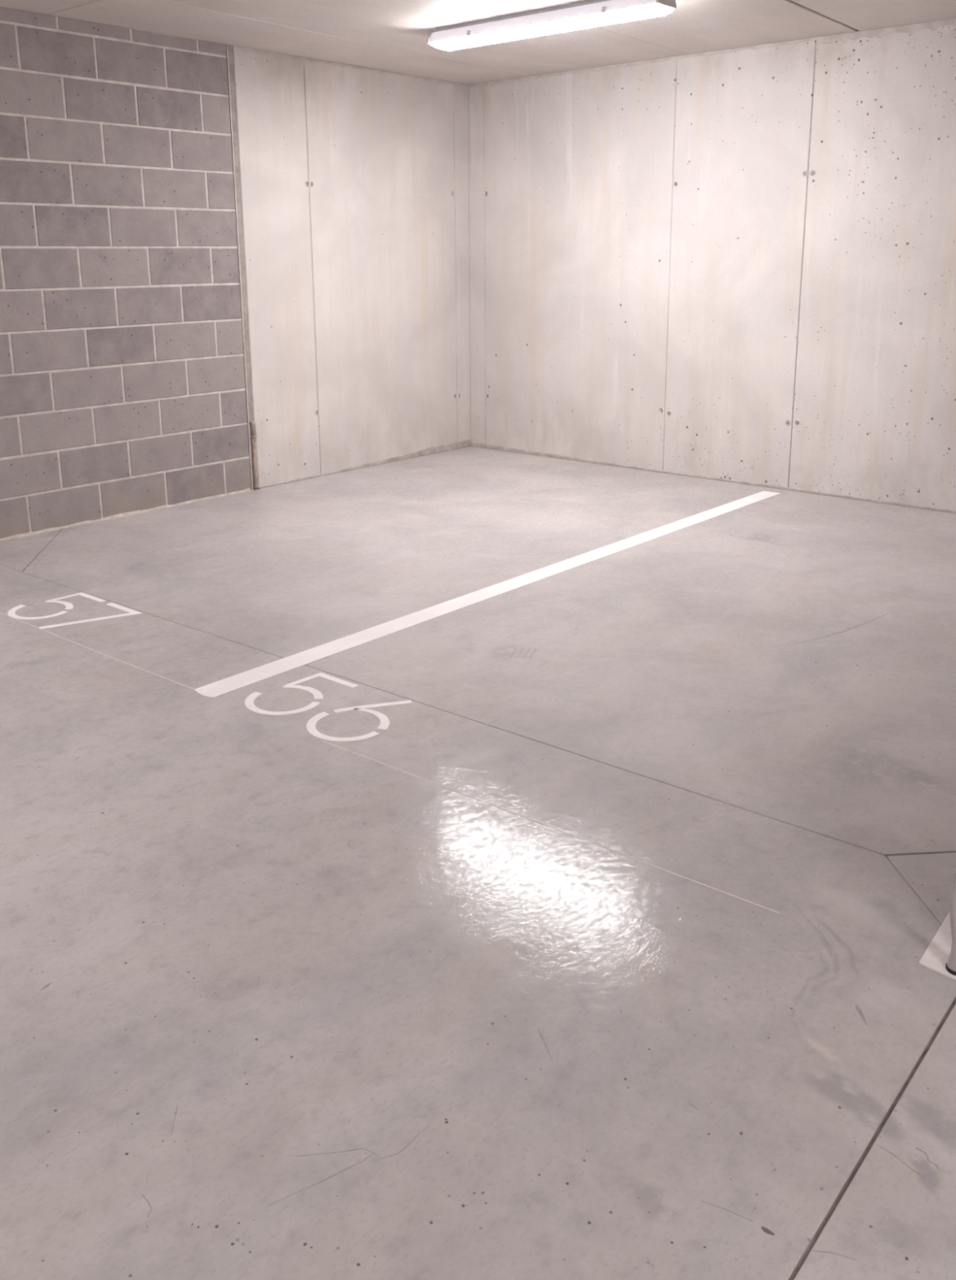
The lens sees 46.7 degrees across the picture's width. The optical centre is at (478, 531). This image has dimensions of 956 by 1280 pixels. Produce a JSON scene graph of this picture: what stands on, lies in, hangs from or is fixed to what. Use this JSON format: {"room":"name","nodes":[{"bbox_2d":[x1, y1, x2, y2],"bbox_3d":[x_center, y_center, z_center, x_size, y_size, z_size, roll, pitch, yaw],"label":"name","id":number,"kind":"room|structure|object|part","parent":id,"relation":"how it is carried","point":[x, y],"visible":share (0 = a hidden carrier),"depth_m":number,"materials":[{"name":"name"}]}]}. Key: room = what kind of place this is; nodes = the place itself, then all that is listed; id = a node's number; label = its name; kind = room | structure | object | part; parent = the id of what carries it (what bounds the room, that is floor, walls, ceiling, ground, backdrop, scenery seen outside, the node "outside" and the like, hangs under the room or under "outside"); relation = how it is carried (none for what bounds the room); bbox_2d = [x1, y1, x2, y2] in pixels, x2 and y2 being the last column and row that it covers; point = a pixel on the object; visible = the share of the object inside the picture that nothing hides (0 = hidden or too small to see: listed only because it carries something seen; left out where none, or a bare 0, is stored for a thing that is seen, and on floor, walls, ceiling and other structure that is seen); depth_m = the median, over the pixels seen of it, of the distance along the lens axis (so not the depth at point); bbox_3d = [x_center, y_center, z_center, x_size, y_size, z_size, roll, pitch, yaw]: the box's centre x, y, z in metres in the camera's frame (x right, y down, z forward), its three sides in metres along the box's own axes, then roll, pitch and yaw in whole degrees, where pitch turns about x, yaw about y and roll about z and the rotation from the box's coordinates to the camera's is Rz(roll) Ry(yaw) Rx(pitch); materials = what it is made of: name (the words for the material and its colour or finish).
{"room":"parking garage","nodes":[
{"label":"parking garage","id":0,"kind":"room"},
{"bbox_2d":[0,7,471,541],"bbox_3d":[-4.713,-0.745,3.647,0.276,2.832,14.400,11,18,39],"label":"wall","id":1,"kind":"structure","parent":0,"point":[201,241],"depth_m":6.89,"materials":[{"name":"grey concrete"}]},
{"bbox_3d":[-1.312,-1.682,7.327,0.005,2.760,0.560,11,18,39],"label":"wall panel","id":2,"kind":"part","parent":1,"relation":"part of","materials":[{"name":"concrete"}]},
{"bbox_2d":[284,439,470,483],"bbox_3d":[-0.697,-0.545,8.331,0.006,0.060,1.944,11,18,39],"label":"baseboard","id":3,"kind":"structure","parent":1,"relation":"attached to","point":[465,443],"depth_m":8.55,"materials":[{"name":"concrete"}]},
{"bbox_3d":[-0.652,-1.873,8.072,0.005,2.760,1.459,11,18,39],"label":"wall panel","id":4,"kind":"part","parent":1,"relation":"part of","materials":[{"name":"concrete"}]},
{"bbox_3d":[-0.122,-2.026,8.671,0.005,2.760,0.161,11,18,39],"label":"wall panel","id":5,"kind":"part","parent":1,"relation":"part of","materials":[{"name":"concrete"}]},
{"bbox_2d":[0,446,955,1279],"bbox_3d":[1.074,1.864,-0.809,15.400,0.200,14.400,11,18,39],"label":"floor","id":6,"kind":"structure","parent":0,"point":[278,1001],"depth_m":2.72,"materials":[{"name":"concrete"}]},
{"bbox_2d":[7,592,142,629],"bbox_3d":[-1.806,0.355,4.881,0.532,0.001,0.398,11,18,39],"label":"number","id":7,"kind":"object","parent":6,"relation":"on","point":[11,612],"visible":1,"depth_m":4.88,"materials":[{"name":"white paint"}]},
{"bbox_2d":[0,612,193,688],"bbox_3d":[-1.573,0.464,4.443,1.405,0.001,0.011,11,18,39],"label":"line","id":8,"kind":"object","parent":6,"relation":"on","point":[0,612],"visible":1,"depth_m":4.36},
{"bbox_2d":[250,421,259,489],"bbox_3d":[-1.491,-0.509,7.383,0.043,0.460,0.042,11,18,39],"label":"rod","id":9,"kind":"object","parent":6,"relation":"on","point":[255,457],"visible":1,"depth_m":7.37,"materials":[{"name":"silver metal"}]},
{"bbox_2d":[244,672,412,741],"bbox_3d":[-0.513,0.604,3.853,0.601,0.001,0.417,11,18,39],"label":"number","id":10,"kind":"object","parent":6,"relation":"on","point":[249,702],"visible":1,"depth_m":3.81,"materials":[{"name":"white paint"}]},
{"bbox_2d":[194,491,780,697],"bbox_3d":[0.467,0.161,5.596,0.122,0.002,4.471,11,18,39],"label":"painted line","id":11,"kind":"object","parent":6,"relation":"on","point":[236,682],"visible":1,"depth_m":4.91,"materials":[{"name":"white paint"}]},
{"bbox_2d":[322,740,780,913],"bbox_3d":[0.106,0.790,3.095,1.561,0.001,0.006,11,18,37],"label":"line","id":12,"kind":"object","parent":6,"relation":"on","point":[322,740],"visible":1,"depth_m":2.99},
{"bbox_2d":[918,911,955,980],"bbox_3d":[1.356,-0.441,2.274,0.440,2.771,0.830,11,18,39],"label":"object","id":13,"kind":"structure","parent":6,"relation":"on","point":[935,957],"depth_m":2.47,"materials":[{"name":"white paint"}]},
{"bbox_2d":[945,870,955,975],"bbox_3d":[1.033,-0.388,2.066,0.063,2.762,0.050,11,18,39],"label":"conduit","id":14,"kind":"object","parent":13,"relation":"attached to","point":[950,966],"visible":1,"depth_m":2.37,"materials":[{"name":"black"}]},
{"bbox_2d":[0,0,955,84],"bbox_3d":[1.055,-1.043,-1.537,15.400,0.250,14.400,11,18,39],"label":"ceiling","id":15,"kind":"structure","parent":0,"point":[386,35],"depth_m":6.24,"materials":[{"name":"concrete"}]},
{"bbox_2d":[426,0,676,50],"bbox_3d":[0.341,-2.710,5.888,1.536,0.111,0.166,11,18,39],"label":"ceiling light","id":16,"kind":"object","parent":15,"relation":"attached to","point":[588,13],"visible":1,"depth_m":5.80,"materials":[{"name":"white plastic"}]},
{"bbox_2d":[467,17,955,510],"bbox_3d":[5.683,-0.923,4.084,15.450,2.832,0.253,11,18,39],"label":"wall","id":17,"kind":"structure","parent":0,"point":[739,264],"depth_m":7.26,"materials":[{"name":"concrete"}]},
{"bbox_3d":[-0.010,-2.027,8.677,0.154,2.758,0.005,11,18,39],"label":"wall panel","id":18,"kind":"part","parent":17,"relation":"part of","materials":[{"name":"concrete"}]},
{"bbox_3d":[0.680,-1.888,8.102,1.657,2.758,0.005,11,18,39],"label":"wall panel","id":19,"kind":"part","parent":17,"relation":"part of","materials":[{"name":"concrete"}]},
{"bbox_2d":[471,442,955,513],"bbox_3d":[3.354,-0.027,6.204,8.994,0.035,0.006,11,18,39],"label":"baseboard","id":20,"kind":"structure","parent":17,"relation":"attached to","point":[473,444],"depth_m":7.73,"materials":[{"name":"concrete"}]},
{"bbox_3d":[1.673,-1.687,7.274,0.955,2.758,0.005,11,18,39],"label":"wall panel","id":21,"kind":"part","parent":17,"relation":"part of","materials":[{"name":"concrete"}]},
{"bbox_3d":[2.654,-1.481,6.458,1.620,2.742,0.005,11,18,39],"label":"wall panel","id":22,"kind":"part","parent":17,"relation":"part of","materials":[{"name":"concrete"}]}
]}

